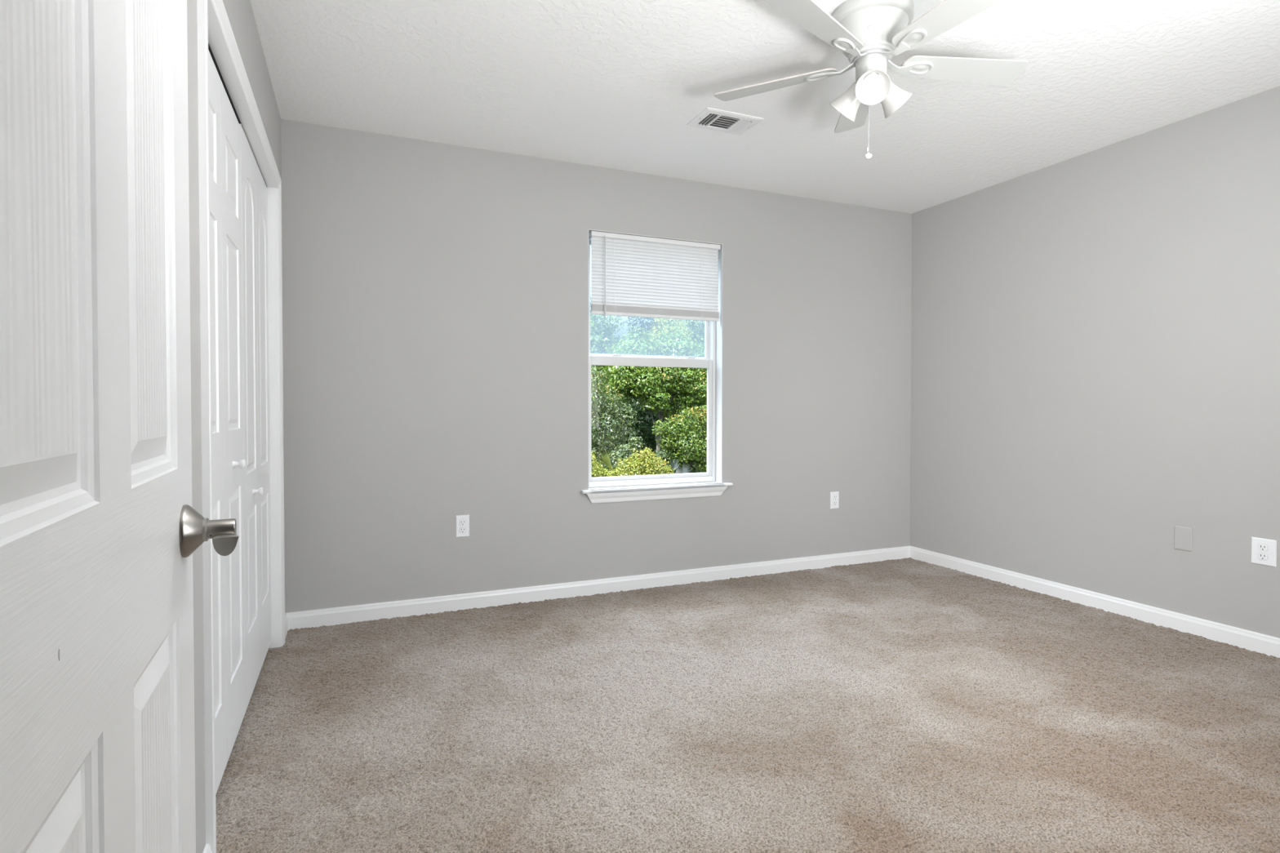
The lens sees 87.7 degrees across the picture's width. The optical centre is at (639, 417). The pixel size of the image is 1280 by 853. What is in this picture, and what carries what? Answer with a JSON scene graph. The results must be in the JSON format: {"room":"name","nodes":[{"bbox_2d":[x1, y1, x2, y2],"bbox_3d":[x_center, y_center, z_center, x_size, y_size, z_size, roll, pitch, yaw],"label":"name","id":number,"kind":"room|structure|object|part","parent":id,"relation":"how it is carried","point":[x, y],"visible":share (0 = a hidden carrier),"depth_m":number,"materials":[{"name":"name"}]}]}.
{"room":"empty bedroom","nodes":[
{"label":"empty bedroom","id":0,"kind":"room"},
{"bbox_2d":[186,0,281,852],"bbox_3d":[-1.111,-0.174,1.643,0.115,2.440,3.300,0,1,-23],"label":"wall","id":1,"kind":"structure","parent":0,"point":[240,13],"depth_m":1.47,"materials":[{"name":"grey paint"}]},
{"bbox_2d":[203,844,212,852],"bbox_3d":[-0.691,1.022,0.840,0.013,0.092,1.458,0,1,-23],"label":"baseboard","id":2,"kind":"structure","parent":1,"relation":"attached to","point":[207,847],"depth_m":1.50,"materials":[{"name":"white paint"}]},
{"bbox_2d":[208,49,246,794],"bbox_3d":[-1.192,0.018,1.904,0.064,1.982,0.789,0,1,-23],"label":"door","id":3,"kind":"structure","parent":1,"relation":"in","point":[228,463],"depth_m":1.98,"materials":[{"name":"white paint"}]},
{"bbox_3d":[-1.135,0.021,1.727,0.030,1.982,0.419,0,1,-23],"label":"panel","id":4,"kind":"part","parent":3,"relation":"part of","materials":[{"name":"white paint"}]},
{"bbox_3d":[-1.290,0.015,2.091,0.030,1.982,0.367,0,1,-23],"label":"panel","id":5,"kind":"part","parent":3,"relation":"part of","materials":[{"name":"white paint"}]},
{"bbox_3d":[-1.247,0.145,2.073,0.034,0.031,0.031,0,1,-23],"label":"knob","id":6,"kind":"part","parent":3,"relation":"part of","materials":[{"name":"white paint"}]},
{"bbox_2d":[196,0,285,852],"bbox_3d":[-1.351,-0.006,2.231,0.132,2.104,1.649,0,1,-23],"label":"trim","id":7,"kind":"structure","parent":1,"relation":"attached to","point":[215,31],"depth_m":1.80,"materials":[{"name":"white paint"}]},
{"bbox_2d":[239,123,271,708],"bbox_3d":[-1.491,-0.001,2.604,0.064,1.998,0.724,0,1,-23],"label":"door","id":8,"kind":"structure","parent":1,"relation":"in","point":[254,188],"depth_m":2.54,"materials":[{"name":"white paint"}]},
{"bbox_3d":[-1.435,0.002,2.430,0.030,1.998,0.360,0,1,-23],"label":"panel","id":9,"kind":"part","parent":8,"relation":"part of","materials":[{"name":"white paint"}]},
{"bbox_3d":[-1.416,0.275,2.472,0.034,0.031,0.031,0,1,-23],"label":"knob","id":10,"kind":"part","parent":8,"relation":"part of","materials":[{"name":"white paint"}]},
{"bbox_3d":[-1.578,-0.003,2.764,0.030,1.998,0.361,0,1,-23],"label":"panel","id":11,"kind":"part","parent":8,"relation":"part of","materials":[{"name":"white paint"}]},
{"bbox_2d":[284,613,288,635],"bbox_3d":[-1.660,0.987,3.112,0.013,0.092,0.185,0,1,-23],"label":"baseboard","id":12,"kind":"structure","parent":1,"relation":"attached to","point":[286,615],"depth_m":3.15,"materials":[{"name":"white paint"}]},
{"bbox_2d":[280,119,911,613],"bbox_3d":[0.080,-0.212,4.027,4.188,2.440,0.150,0,1,-23],"label":"wall","id":13,"kind":"structure","parent":0,"point":[435,302],"depth_m":3.65,"materials":[{"name":"grey paint"}]},
{"bbox_2d":[455,515,469,537],"bbox_3d":[-0.937,0.575,3.519,0.070,0.116,0.009,0,1,-23],"label":"wall outlet","id":14,"kind":"object","parent":13,"relation":"attached to","point":[462,522],"visible":1,"depth_m":3.52,"materials":[{"name":"white plastic"}]},
{"bbox_2d":[459,527,466,533],"bbox_3d":[-0.936,0.595,3.517,0.034,0.028,0.003,0,1,-23],"label":"socket","id":15,"kind":"object","parent":14,"relation":"attached to","point":[462,530],"depth_m":3.52,"materials":[{"name":"white plastic"}]},
{"bbox_2d":[459,520,466,525],"bbox_3d":[-0.936,0.555,3.516,0.034,0.028,0.003,0,1,-23],"label":"socket","id":16,"kind":"object","parent":14,"relation":"attached to","point":[462,522],"depth_m":3.52,"materials":[{"name":"white plastic"}]},
{"bbox_2d":[286,546,910,630],"bbox_3d":[0.112,0.973,3.971,3.948,0.092,0.013,0,1,-23],"label":"baseboard","id":17,"kind":"structure","parent":13,"relation":"attached to","point":[418,606],"depth_m":3.75,"materials":[{"name":"white paint"}]},
{"bbox_2d":[581,228,733,503],"bbox_3d":[0.091,-0.292,4.009,0.973,1.560,0.189,0,1,-23],"label":"window","id":18,"kind":"structure","parent":13,"relation":"in","point":[618,491],"depth_m":4.08,"materials":[{"name":"white paint"}]},
{"bbox_3d":[0.059,-0.695,4.067,0.832,0.700,0.022,0,1,-23],"label":"sash","id":19,"kind":"part","parent":18,"relation":"part of","materials":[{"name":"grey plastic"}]},
{"bbox_3d":[0.071,0.005,4.050,0.832,0.738,0.024,0,1,-23],"label":"sash","id":20,"kind":"part","parent":18,"relation":"part of","materials":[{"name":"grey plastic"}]},
{"bbox_2d":[589,231,720,321],"bbox_3d":[0.108,-0.817,3.962,0.841,0.496,0.054,0,1,-23],"label":"window blind","id":21,"kind":"object","parent":18,"relation":"attached to","point":[632,275],"visible":1,"depth_m":3.96,"materials":[{"name":"white plastic"}]},
{"bbox_3d":[0.104,-0.603,3.974,0.837,0.018,0.028,0,1,-23],"label":"rail","id":22,"kind":"part","parent":21,"relation":"part of","materials":[{"name":"white plastic"}]},
{"bbox_3d":[0.370,-0.826,4.084,0.002,0.426,0.031,0,1,-23],"label":"ladder cord","id":23,"kind":"part","parent":21,"relation":"part of","materials":[{"name":"white fabric"}]},
{"bbox_3d":[0.106,0.418,3.986,0.973,0.019,0.114,0,1,-23],"label":"sill","id":24,"kind":"part","parent":18,"relation":"part of","materials":[{"name":"white paint"}]},
{"bbox_2d":[830,491,839,509],"bbox_3d":[1.311,0.557,4.478,0.069,0.114,0.009,0,1,-23],"label":"wall outlet","id":25,"kind":"object","parent":13,"relation":"attached to","point":[834,496],"visible":1,"depth_m":4.47,"materials":[{"name":"white plastic"}]},
{"bbox_2d":[215,557,1279,852],"bbox_3d":[0.788,1.173,1.306,5.060,0.256,5.750,0,1,-23],"label":"floor","id":26,"kind":"structure","parent":0,"point":[904,705],"depth_m":2.21,"materials":[{"name":"carpet"}]},
{"bbox_2d":[249,0,1279,213],"bbox_3d":[0.806,-1.450,1.327,4.978,0.120,5.650,0,1,-23],"label":"ceiling","id":27,"kind":"structure","parent":0,"point":[614,84],"depth_m":2.78,"materials":[{"name":"white paint"}]},
{"bbox_2d":[686,106,763,135],"bbox_3d":[0.406,-1.413,3.194,0.305,0.012,0.208,0,1,-23],"label":"ceiling vent","id":28,"kind":"object","parent":27,"relation":"in","point":[710,118],"visible":1,"depth_m":3.18,"materials":[{"name":"white metal"}]},
{"bbox_2d":[714,0,1028,159],"bbox_3d":[0.825,-1.155,2.295,1.104,0.500,1.070,0,1,-23],"label":"ceiling fan","id":29,"kind":"object","parent":27,"relation":"hanging from","point":[868,33],"visible":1,"depth_m":2.25,"materials":[{"name":"white metal"}]},
{"bbox_3d":[0.504,-1.240,2.482,0.453,0.032,0.126,0,1,28],"label":"blade","id":30,"kind":"part","parent":29,"relation":"part of","materials":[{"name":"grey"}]},
{"bbox_3d":[0.560,-1.234,2.084,0.453,0.032,0.126,-1,1,-44],"label":"blade","id":31,"kind":"part","parent":29,"relation":"part of","materials":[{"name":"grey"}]},
{"bbox_3d":[0.738,-1.124,2.382,0.109,0.128,0.128,0,1,-23],"label":"lamp shade","id":32,"kind":"part","parent":29,"relation":"part of","materials":[{"name":"white glass"}]},
{"bbox_3d":[0.864,-1.243,2.659,0.126,0.032,0.453,0,1,10],"label":"blade","id":33,"kind":"part","parent":29,"relation":"part of","materials":[{"name":"grey"}]},
{"bbox_3d":[0.798,-1.050,2.326,0.003,0.240,0.003,0,1,-1],"label":"pull chain","id":34,"kind":"part","parent":29,"relation":"part of","materials":[{"name":"grey metal"}]},
{"bbox_2d":[863,71,879,79],"bbox_3d":[0.793,-1.176,2.295,0.055,0.071,0.071,0,1,-6],"label":"socket","id":35,"kind":"object","parent":29,"relation":"attached to","point":[864,72],"depth_m":2.27,"materials":[{"name":"white metal"}]},
{"bbox_3d":[0.778,-1.122,2.236,0.119,0.128,0.124,0,1,-23],"label":"lamp shade","id":36,"kind":"part","parent":29,"relation":"part of","materials":[{"name":"white glass"}]},
{"bbox_3d":[0.782,-1.131,2.248,0.066,0.073,0.070,0,1,-23],"label":"bulb","id":37,"kind":"part","parent":29,"relation":"part of","materials":[{"name":"white glass"}]},
{"bbox_3d":[0.889,-1.123,2.341,0.128,0.128,0.112,0,1,-23],"label":"lamp shade","id":38,"kind":"part","parent":29,"relation":"part of","materials":[{"name":"white glass"}]},
{"bbox_3d":[0.956,-1.232,2.015,0.126,0.032,0.453,0,1,-26],"label":"blade","id":39,"kind":"part","parent":29,"relation":"part of","materials":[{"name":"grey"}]},
{"bbox_3d":[1.144,-1.238,2.370,0.453,0.032,0.126,0,1,-8],"label":"blade","id":40,"kind":"part","parent":29,"relation":"part of","materials":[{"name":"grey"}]},
{"bbox_2d":[910,85,1279,638],"bbox_3d":[2.656,-0.199,3.186,0.130,2.440,3.420,0,1,-23],"label":"wall","id":41,"kind":"structure","parent":0,"point":[1095,334],"depth_m":3.45,"materials":[{"name":"grey paint"}]},
{"bbox_2d":[910,546,1279,657],"bbox_3d":[2.569,0.985,3.228,0.013,0.092,3.292,0,1,-23],"label":"baseboard","id":42,"kind":"structure","parent":41,"relation":"attached to","point":[1251,641],"depth_m":3.44,"materials":[{"name":"white paint"}]},
{"bbox_2d":[1173,525,1192,551],"bbox_3d":[2.590,0.578,3.178,0.007,0.112,0.074,0,1,-23],"label":"cover plate","id":43,"kind":"object","parent":41,"relation":"attached to","point":[1183,536],"visible":1,"depth_m":3.17,"materials":[{"name":"grey paint"}]},
{"bbox_2d":[1250,537,1276,567],"bbox_3d":[2.710,0.585,2.896,0.009,0.116,0.088,0,1,-23],"label":"wall outlet","id":44,"kind":"object","parent":41,"relation":"attached to","point":[1263,551],"visible":1,"depth_m":2.89,"materials":[{"name":"white plastic"}]},
{"bbox_2d":[1257,552,1267,560],"bbox_3d":[2.709,0.605,2.896,0.002,0.030,0.036,0,1,-23],"label":"socket","id":45,"kind":"object","parent":44,"relation":"attached to","point":[1261,556],"depth_m":2.90,"materials":[{"name":"white plastic"}]},
{"bbox_2d":[1257,543,1268,551],"bbox_3d":[2.709,0.565,2.895,0.002,0.030,0.036,0,1,-23],"label":"socket","id":46,"kind":"object","parent":44,"relation":"attached to","point":[1261,547],"depth_m":2.89,"materials":[{"name":"white plastic"}]},
{"bbox_3d":[1.375,-0.162,0.848,4.063,2.440,0.115,0,1,-23],"label":"wall","id":47,"kind":"structure","parent":0,"visible":0},
{"bbox_2d":[0,0,239,852],"bbox_3d":[-0.426,0.039,0.565,0.104,2.023,0.772,0,1,-26],"label":"door","id":48,"kind":"structure","parent":47,"relation":"in","point":[100,529],"depth_m":0.52,"materials":[{"name":"white paint"}]},
{"bbox_3d":[-0.546,0.145,0.866,0.036,0.030,0.030,0,1,-26],"label":"stem","id":49,"kind":"part","parent":48,"relation":"part of","materials":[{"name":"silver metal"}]},
{"bbox_3d":[-0.517,0.154,0.834,0.028,0.023,0.094,-1,1,-30],"label":"lever","id":50,"kind":"part","parent":48,"relation":"part of","materials":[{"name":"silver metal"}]},
{"label":"outside","id":51,"kind":"structure","parent":0,"visible":0},
{"bbox_3d":[-7.113,3.859,48.568,115.000,0.300,85.200,0,1,-23],"label":"ground","id":52,"kind":"structure","parent":51,"visible":0},
{"bbox_2d":[591,450,614,477],"bbox_3d":[-1.306,2.530,14.710,1.784,3.628,1.291,0,1,-23],"label":"shrub","id":53,"kind":"object","parent":52,"relation":"on","point":[596,472],"visible":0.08,"depth_m":14.72,"materials":[{"name":"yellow plant"}]},
{"bbox_2d":[596,448,620,475],"bbox_3d":[-0.845,2.525,16.501,0.264,3.583,0.928,1,1,43],"label":"fan palm","id":54,"kind":"object","parent":52,"relation":"on","point":[606,461],"visible":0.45,"depth_m":16.43,"materials":[{"name":"green plant"}]},
{"bbox_2d":[591,365,639,477],"bbox_3d":[-1.746,1.270,21.269,3.501,5.939,2.067,0,1,-2],"label":"broadleaf tree","id":55,"kind":"object","parent":52,"relation":"on","point":[617,424],"visible":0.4,"depth_m":21.17,"materials":[{"name":"green plant"}]},
{"bbox_2d":[590,302,639,462],"bbox_3d":[-2.008,-1.448,37.276,5.101,10.908,4.595,0,1,-23],"label":"broadleaf tree","id":56,"kind":"object","parent":52,"relation":"on","point":[606,330],"visible":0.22,"depth_m":36.35,"materials":[{"name":"green plant"}]},
{"bbox_2d":[604,436,670,476],"bbox_3d":[-0.061,2.403,18.524,2.102,3.763,1.358,0,1,-23],"label":"shrub","id":57,"kind":"object","parent":52,"relation":"on","point":[620,453],"visible":0.29,"depth_m":18.31,"materials":[{"name":"green plant"}]},
{"bbox_2d":[613,316,665,455],"bbox_3d":[0.382,-1.595,41.551,4.472,11.035,4.335,1,1,36],"label":"broadleaf tree","id":58,"kind":"object","parent":52,"relation":"on","point":[643,325],"visible":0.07,"depth_m":40.46,"materials":[{"name":"green plant"}]},
{"bbox_2d":[607,445,675,487],"bbox_3d":[0.071,2.502,15.854,1.965,3.645,1.745,0,1,2],"label":"shrub","id":59,"kind":"object","parent":52,"relation":"on","point":[650,468],"visible":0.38,"depth_m":15.66,"materials":[{"name":"yellow plant"}]},
{"bbox_2d":[591,380,706,475],"bbox_3d":[1.262,1.175,31.042,8.239,5.846,2.325,0,1,-23],"label":"broadleaf tree","id":60,"kind":"object","parent":52,"relation":"on","point":[652,441],"visible":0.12,"depth_m":30.28,"materials":[{"name":"green plant"}]},
{"bbox_2d":[599,321,706,461],"bbox_3d":[1.299,0.044,28.173,6.466,8.181,3.388,0,1,-23],"label":"broadleaf tree","id":61,"kind":"object","parent":52,"relation":"on","point":[633,380],"visible":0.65,"depth_m":27.32,"materials":[{"name":"green plant"}]},
{"bbox_2d":[636,318,702,450],"bbox_3d":[1.202,-0.865,34.512,3.488,9.795,3.901,0,1,-23],"label":"broadleaf tree","id":62,"kind":"object","parent":52,"relation":"on","point":[664,322],"visible":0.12,"depth_m":33.87,"materials":[{"name":"plant"}]},
{"bbox_2d":[667,460,690,484],"bbox_3d":[1.058,2.686,18.275,0.860,3.205,0.394,0,1,-23],"label":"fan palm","id":63,"kind":"object","parent":52,"relation":"on","point":[673,466],"visible":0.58,"depth_m":18.25,"materials":[{"name":"green plant"}]},
{"bbox_2d":[651,404,708,483],"bbox_3d":[1.989,1.915,21.024,3.653,4.657,1.687,-1,1,-36],"label":"shrub","id":64,"kind":"object","parent":52,"relation":"on","point":[691,460],"visible":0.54,"depth_m":20.50,"materials":[{"name":"green plant"}]},
{"bbox_2d":[675,320,706,472],"bbox_3d":[3.444,-1.414,39.103,5.346,10.747,4.043,0,1,-23],"label":"broadleaf tree","id":65,"kind":"object","parent":52,"relation":"on","point":[691,325],"visible":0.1,"depth_m":38.62,"materials":[{"name":"green plant"}]}
]}

